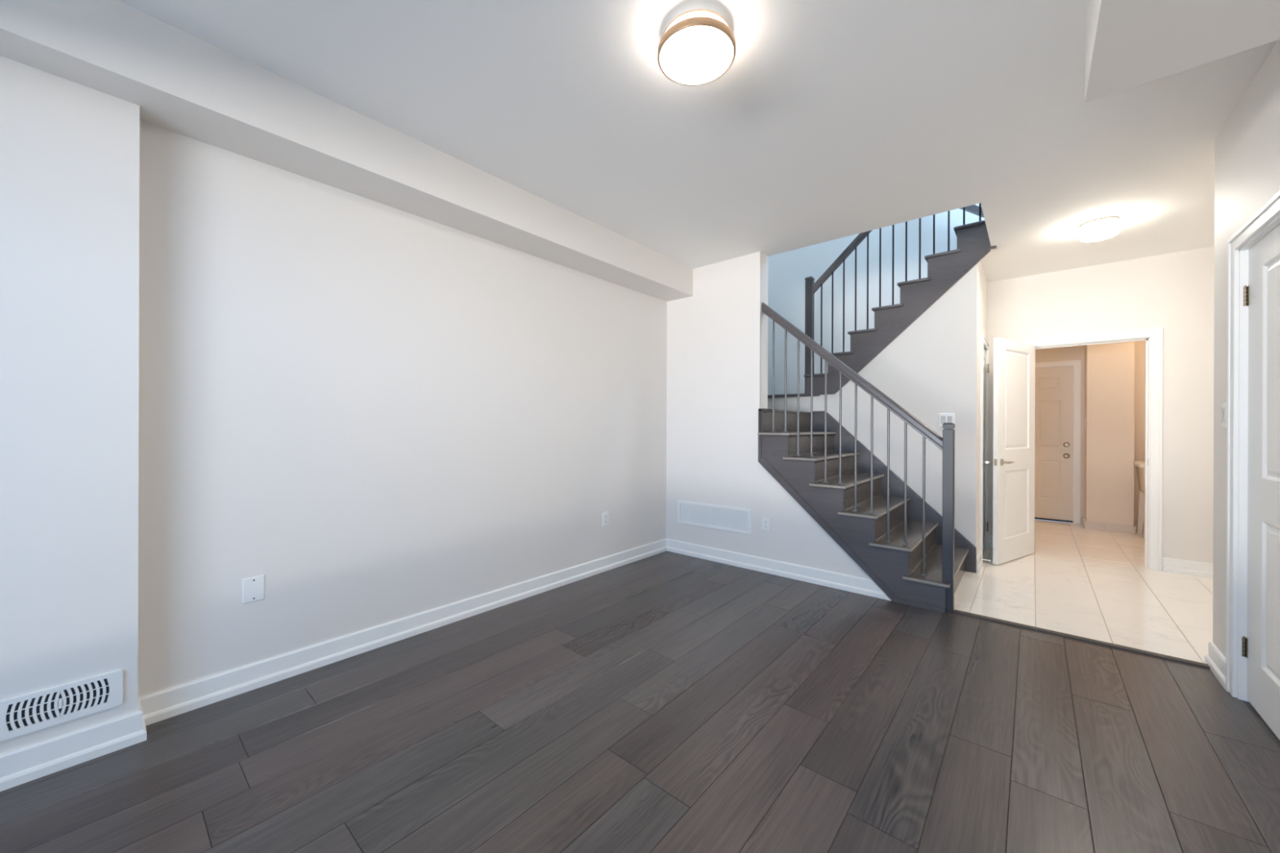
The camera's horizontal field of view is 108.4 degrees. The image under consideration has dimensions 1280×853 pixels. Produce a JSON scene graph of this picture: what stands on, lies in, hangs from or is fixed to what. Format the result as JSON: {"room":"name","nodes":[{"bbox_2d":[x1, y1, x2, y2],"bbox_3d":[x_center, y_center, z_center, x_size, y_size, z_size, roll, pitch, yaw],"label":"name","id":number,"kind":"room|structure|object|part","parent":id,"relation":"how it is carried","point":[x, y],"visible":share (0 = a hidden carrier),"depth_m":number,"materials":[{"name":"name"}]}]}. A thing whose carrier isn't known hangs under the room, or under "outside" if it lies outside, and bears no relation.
{"room":"empty living room","nodes":[
{"label":"empty living room","id":0,"kind":"room"},
{"bbox_2d":[0,55,139,754],"bbox_3d":[-2.470,-0.019,1.184,0.173,2.400,1.598,0,0,40],"label":"wall","id":1,"kind":"structure","parent":0,"point":[69,150],"depth_m":1.61,"materials":[{"name":"white paint"}]},
{"bbox_2d":[0,669,123,742],"bbox_3d":[-2.003,0.961,1.595,0.012,0.132,0.288,0,0,40],"label":"air vent","id":2,"kind":"object","parent":1,"relation":"in","point":[20,715],"visible":1,"depth_m":1.59,"materials":[{"name":"white plastic"}]},
{"bbox_3d":[-2.001,0.957,1.593,0.006,0.032,0.008,0,0,40],"label":"damper lever","id":3,"kind":"part","parent":2,"relation":"part of","materials":[{"name":"white plastic"}]},
{"bbox_2d":[0,0,693,301],"bbox_3d":[-1.297,-1.336,2.458,0.399,0.260,5.055,0,0,40],"label":"ceiling","id":4,"kind":"structure","parent":0,"point":[183,83],"depth_m":1.99,"materials":[{"name":"white paint"}]},
{"bbox_2d":[137,120,666,697],"bbox_3d":[-1.391,-0.136,2.622,0.150,2.640,5.185,0,0,40],"label":"wall","id":5,"kind":"structure","parent":0,"point":[378,413],"depth_m":2.39,"materials":[{"name":"white paint"}]},
{"bbox_2d":[242,574,264,604],"bbox_3d":[-1.747,0.737,2.088,0.006,0.112,0.078,0,0,40],"label":"blank wall plate","id":6,"kind":"object","parent":5,"relation":"attached to","point":[253,588],"visible":1,"depth_m":2.08,"materials":[{"name":"white plastic"}]},
{"bbox_2d":[0,538,666,791],"bbox_3d":[-1.329,1.128,2.473,0.145,0.112,5.044,0,0,40],"label":"baseboard","id":7,"kind":"structure","parent":5,"relation":"attached to","point":[19,766],"depth_m":2.07,"materials":[{"name":"white paint"}]},
{"bbox_2d":[602,511,608,526],"bbox_3d":[-0.282,0.763,3.806,0.008,0.115,0.072,0,0,40],"label":"electrical outlet","id":8,"kind":"object","parent":5,"relation":"attached to","point":[606,514],"visible":1,"depth_m":3.80,"materials":[{"name":"white plastic"}]},
{"bbox_2d":[0,551,1279,852],"bbox_3d":[-0.096,1.219,1.435,3.780,0.060,5.065,0,0,40],"label":"floor","id":9,"kind":"structure","parent":0,"point":[664,702],"depth_m":1.71,"materials":[{"name":"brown wood"}]},
{"bbox_2d":[953,609,1209,669],"bbox_3d":[2.446,1.194,2.624,1.095,0.011,0.052,0,0,40],"label":"trim","id":10,"kind":"structure","parent":9,"relation":"on","point":[957,611],"depth_m":2.56,"materials":[{"name":"brown wood"}]},
{"bbox_2d":[118,0,1277,282],"bbox_3d":[1.619,-1.551,2.894,5.100,0.210,10.100,0,0,40],"label":"ceiling","id":11,"kind":"structure","parent":0,"point":[828,120],"depth_m":2.12,"materials":[{"name":"white paint"}]},
{"bbox_2d":[657,8,735,85],"bbox_3d":[0.207,-1.397,1.693,0.284,0.104,0.284,0,0,40],"label":"ceiling light","id":12,"kind":"object","parent":11,"relation":"attached to","point":[697,47],"visible":1,"depth_m":1.65,"materials":[{"name":"white glass"}]},
{"bbox_3d":[0.207,-1.397,1.693,0.236,0.034,0.236,0,0,40],"label":"glass","id":13,"kind":"part","parent":12,"relation":"part of","materials":[{"name":"white glass"}]},
{"bbox_2d":[1079,216,1119,241],"bbox_3d":[3.245,-1.386,3.262,0.204,0.108,0.204,0,0,40],"label":"ceiling light","id":14,"kind":"object","parent":11,"relation":"attached to","point":[1100,228],"visible":1,"depth_m":3.21,"materials":[{"name":"white glass"}]},
{"bbox_2d":[666,251,871,579],"bbox_3d":[1.014,-0.128,3.893,2.063,2.640,0.150,0,0,40],"label":"wall","id":15,"kind":"structure","parent":0,"point":[717,335],"depth_m":4.00,"materials":[{"name":"white paint"}]},
{"bbox_2d":[677,500,751,534],"bbox_3d":[0.642,0.800,4.103,0.756,0.212,0.008,0,0,40],"label":"air vent","id":16,"kind":"object","parent":15,"relation":"in","point":[737,520],"visible":1,"depth_m":4.08,"materials":[{"name":"white plastic"}]},
{"bbox_2d":[761,516,770,531],"bbox_3d":[1.029,0.800,3.773,0.072,0.115,0.008,0,0,40],"label":"electrical outlet","id":17,"kind":"object","parent":15,"relation":"attached to","point":[766,522],"visible":1,"depth_m":3.77,"materials":[{"name":"white plastic"}]},
{"bbox_2d":[666,538,892,600],"bbox_3d":[0.987,1.136,3.799,1.950,0.112,0.022,0,0,40],"label":"baseboard","id":18,"kind":"structure","parent":15,"relation":"attached to","point":[864,586],"depth_m":3.66,"materials":[{"name":"white paint"}]},
{"bbox_2d":[767,263,978,557],"bbox_3d":[1.884,-0.076,4.591,2.382,2.540,0.100,0,0,40],"label":"wall","id":19,"kind":"structure","parent":0,"point":[929,370],"depth_m":4.00,"materials":[{"name":"white paint"}]},
{"bbox_2d":[767,220,996,398],"bbox_3d":[2.309,-1.081,4.817,2.626,1.558,1.072,0,0,40],"label":"staircase","id":20,"kind":"structure","parent":19,"relation":"on","point":[944,269],"depth_m":4.08,"materials":[{"name":"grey wood"}]},
{"bbox_2d":[804,203,981,393],"bbox_3d":[2.419,-1.693,4.123,1.876,2.783,0.072,0,0,40],"label":"stair railing","id":21,"kind":"object","parent":20,"relation":"on","point":[811,286],"visible":0.41,"depth_m":4.49,"materials":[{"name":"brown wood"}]},
{"bbox_3d":[1.730,-0.898,4.708,0.070,1.187,0.070,0,0,40],"label":"newel post","id":22,"kind":"part","parent":21,"relation":"part of","materials":[{"name":"brown wood"}]},
{"bbox_3d":[2.446,-2.214,4.103,1.812,1.741,0.052,0,0,40],"label":"handrail","id":23,"kind":"part","parent":21,"relation":"part of","materials":[{"name":"brown wood"}]},
{"bbox_3d":[2.274,-0.883,4.166,1.412,1.136,0.010,0,0,40],"label":"stringer molding","id":24,"kind":"part","parent":20,"relation":"part of","materials":[{"name":"brown wood"}]},
{"bbox_2d":[938,413,955,426],"bbox_3d":[2.597,-0.056,3.910,0.116,0.115,0.012,0,0,40],"label":"light switch","id":25,"kind":"object","parent":19,"relation":"attached to","point":[943,417],"visible":0.77,"depth_m":3.91,"materials":[{"name":"white plastic"}]},
{"bbox_2d":[767,203,984,395],"bbox_3d":[3.138,-1.401,4.858,4.135,5.200,0.060,0,0,40],"label":"wall","id":26,"kind":"structure","parent":0,"point":[788,271],"depth_m":5.48,"materials":[{"name":"white paint"}]},
{"bbox_2d":[959,204,984,217],"bbox_3d":[3.240,-2.123,4.562,0.700,0.575,0.260,0,0,40],"label":"handrail","id":27,"kind":"object","parent":26,"relation":"attached to","point":[974,209],"visible":0.03,"depth_m":4.43,"materials":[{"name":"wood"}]},
{"bbox_2d":[976,535,1213,577],"bbox_3d":[3.833,1.146,3.580,1.903,0.112,1.094,0,0,40],"label":"baseboard","id":28,"kind":"structure","parent":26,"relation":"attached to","point":[1169,565],"depth_m":3.77,"materials":[{"name":"white paint"}]},
{"bbox_2d":[977,261,987,555],"bbox_3d":[3.107,-0.121,4.267,0.100,2.640,0.994,0,0,40],"label":"wall","id":29,"kind":"structure","parent":0,"point":[982,282],"depth_m":3.99,"materials":[{"name":"white paint"}]},
{"bbox_2d":[979,333,989,561],"bbox_3d":[3.187,0.194,4.267,0.022,2.010,0.689,0,0,40],"label":"trim","id":30,"kind":"structure","parent":29,"relation":"attached to","point":[984,342],"depth_m":4.01,"materials":[{"name":"white paint"}]},
{"bbox_2d":[982,348,989,551],"bbox_3d":[3.190,0.226,4.275,0.093,1.930,0.583,0,0,40],"label":"door","id":31,"kind":"structure","parent":29,"relation":"in","point":[984,462],"depth_m":4.42,"materials":[{"name":"white paint"}]},
{"bbox_3d":[3.162,0.226,4.288,0.034,1.930,0.566,0,0,40],"label":"panel","id":32,"kind":"part","parent":31,"relation":"part of","materials":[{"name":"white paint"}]},
{"bbox_2d":[953,519,1213,663],"bbox_3d":[4.294,1.233,4.024,2.588,0.060,4.500,0,0,40],"label":"floor","id":33,"kind":"structure","parent":0,"point":[1077,580],"depth_m":3.32,"materials":[{"name":"tile"}]},
{"bbox_2d":[757,408,976,613],"bbox_3d":[1.493,0.520,4.093,2.332,1.347,1.162,0,0,40],"label":"staircase","id":34,"kind":"structure","parent":33,"relation":"on","point":[895,567],"depth_m":3.59,"materials":[{"name":"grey wood"}]},
{"bbox_3d":[1.037,-0.050,3.824,0.062,0.192,0.124,0,0,40],"label":"landing trim","id":35,"kind":"part","parent":34,"relation":"part of","materials":[{"name":"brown wood"}]},
{"bbox_2d":[761,302,955,613],"bbox_3d":[1.527,0.080,3.414,1.333,2.228,0.077,0,0,41],"label":"stair railing","id":36,"kind":"object","parent":34,"relation":"on","point":[946,443],"visible":0.98,"depth_m":3.24,"materials":[{"name":"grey wood"}]},
{"bbox_3d":[1.511,-0.434,3.436,1.276,1.200,0.052,0,0,40],"label":"handrail","id":37,"kind":"part","parent":36,"relation":"part of","materials":[{"name":"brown wood"}]},
{"bbox_3d":[1.999,0.602,2.992,0.060,1.187,0.060,0,0,40],"label":"newel post","id":38,"kind":"part","parent":36,"relation":"part of","materials":[{"name":"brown wood"}]},
{"bbox_3d":[2.239,0.436,4.203,1.339,1.174,0.028,0,0,40],"label":"skirt molding","id":39,"kind":"part","parent":34,"relation":"part of","materials":[{"name":"brown wood"}]},
{"bbox_2d":[1133,461,1145,539],"bbox_3d":[5.716,0.738,4.928,0.580,0.939,0.500,0,0,40],"label":"utility sink","id":40,"kind":"object","parent":33,"relation":"on","point":[1140,465],"visible":0.09,"depth_m":5.18,"materials":[{"name":"white plastic"}]},
{"bbox_2d":[1133,461,1145,493],"bbox_3d":[5.717,0.564,4.928,0.580,0.337,0.500,0,0,40],"label":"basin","id":41,"kind":"object","parent":40,"relation":"in","point":[1140,465],"depth_m":5.06,"materials":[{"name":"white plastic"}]},
{"bbox_3d":[5.664,0.955,5.208,0.066,0.505,0.085,0,0,40],"label":"leg","id":42,"kind":"part","parent":40,"relation":"part of","materials":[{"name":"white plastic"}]},
{"bbox_3d":[5.431,0.954,4.934,0.066,0.505,0.085,0,0,40],"label":"leg","id":43,"kind":"part","parent":40,"relation":"part of","materials":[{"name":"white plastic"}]},
{"bbox_2d":[1035,340,1145,524],"bbox_3d":[5.592,-0.113,5.713,2.700,2.640,0.150,0,0,40],"label":"wall","id":44,"kind":"structure","parent":0,"point":[1071,353],"depth_m":5.44,"materials":[{"name":"beige paint"}]},
{"bbox_2d":[1034,365,1073,522],"bbox_3d":[5.086,0.221,6.010,0.814,1.956,0.105,0,0,40],"label":"door","id":45,"kind":"structure","parent":44,"relation":"in","point":[1054,386],"depth_m":5.87,"materials":[{"name":"beige paint"}]},
{"bbox_3d":[5.335,0.369,5.771,0.064,0.064,0.065,0,0,40],"label":"knob","id":46,"kind":"part","parent":45,"relation":"part of","materials":[{"name":"silver metal"}]},
{"bbox_2d":[1035,360,1080,524],"bbox_3d":[5.096,0.189,6.022,0.949,2.031,0.022,0,0,40],"label":"trim","id":47,"kind":"structure","parent":44,"relation":"attached to","point":[1076,363],"depth_m":5.74,"materials":[{"name":"white paint"}]},
{"bbox_2d":[1080,516,1143,534],"bbox_3d":[5.794,1.163,5.208,1.170,0.090,0.412,0,0,40],"label":"baseboard","id":48,"kind":"structure","parent":44,"relation":"attached to","point":[1087,525],"depth_m":5.30,"materials":[{"name":"white wood"}]},
{"bbox_2d":[986,246,1214,563],"bbox_3d":[4.144,-0.118,4.116,2.273,2.640,0.120,0,0,40],"label":"wall","id":49,"kind":"structure","parent":0,"point":[1174,292],"depth_m":3.83,"materials":[{"name":"white paint"}]},
{"bbox_2d":[988,337,1035,564],"bbox_3d":[3.390,0.212,4.170,0.797,1.952,0.154,0,0,-31],"label":"door","id":50,"kind":"structure","parent":49,"relation":"in","point":[1014,362],"depth_m":4.12,"materials":[{"name":"white paint"}]},
{"bbox_3d":[3.054,0.308,3.966,0.010,0.058,0.023,0,0,-31],"label":"latch plate","id":51,"kind":"part","parent":50,"relation":"part of","materials":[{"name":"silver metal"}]},
{"bbox_3d":[3.176,0.309,3.985,0.142,0.060,0.059,0,0,-31],"label":"handle","id":52,"kind":"part","parent":50,"relation":"part of","materials":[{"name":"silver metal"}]},
{"bbox_2d":[1021,327,1163,571],"bbox_3d":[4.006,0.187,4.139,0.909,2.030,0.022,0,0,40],"label":"trim","id":53,"kind":"structure","parent":49,"relation":"attached to","point":[1156,335],"depth_m":3.87,"materials":[{"name":"white paint"}]},
{"bbox_2d":[1084,341,1134,531],"bbox_3d":[5.554,-0.113,5.483,0.384,2.640,0.490,0,0,40],"label":"wall","id":54,"kind":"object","parent":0,"point":[1108,368],"visible":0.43,"depth_m":5.30,"materials":[{"name":"beige paint"}]},
{"bbox_2d":[1084,0,1279,102],"bbox_3d":[0.610,-1.308,-0.004,0.653,0.300,3.780,0,0,40],"label":"ceiling","id":55,"kind":"structure","parent":0,"point":[1129,43],"depth_m":1.37,"materials":[{"name":"white paint"}]},
{"bbox_2d":[1213,39,1279,657],"bbox_3d":[1.268,-0.126,0.323,0.130,2.640,5.135,0,0,40],"label":"wall","id":56,"kind":"structure","parent":0,"point":[1247,146],"depth_m":2.13,"materials":[{"name":"white paint"}]},
{"bbox_2d":[1204,641,1226,690],"bbox_3d":[1.262,1.138,0.339,0.152,0.112,5.157,0,0,40],"label":"baseboard","id":57,"kind":"structure","parent":56,"relation":"attached to","point":[1215,660],"depth_m":2.22,"materials":[{"name":"white paint"}]},
{"bbox_2d":[1221,403,1226,427],"bbox_3d":[2.752,-0.053,2.174,0.012,0.115,0.070,0,0,40],"label":"light switch","id":58,"kind":"object","parent":56,"relation":"attached to","point":[1224,409],"visible":0.9,"depth_m":2.16,"materials":[{"name":"white plastic"}]},
{"bbox_2d":[1225,190,1279,697],"bbox_3d":[2.375,0.176,1.741,0.022,2.043,0.915,0,0,40],"label":"trim","id":59,"kind":"structure","parent":56,"relation":"attached to","point":[1270,211],"depth_m":2.04,"materials":[{"name":"white paint"}]},
{"bbox_2d":[1237,214,1279,702],"bbox_3d":[2.430,0.206,1.694,0.127,1.984,0.796,0,0,40],"label":"trim","id":60,"kind":"structure","parent":56,"relation":"attached to","point":[1243,251],"depth_m":2.02,"materials":[{"name":"white paint"}]},
{"bbox_2d":[1241,224,1279,740],"bbox_3d":[2.398,0.207,1.736,0.095,1.956,0.786,0,0,40],"label":"door","id":61,"kind":"structure","parent":56,"relation":"in","point":[1262,643],"depth_m":1.88,"materials":[{"name":"white paint"}]}
]}

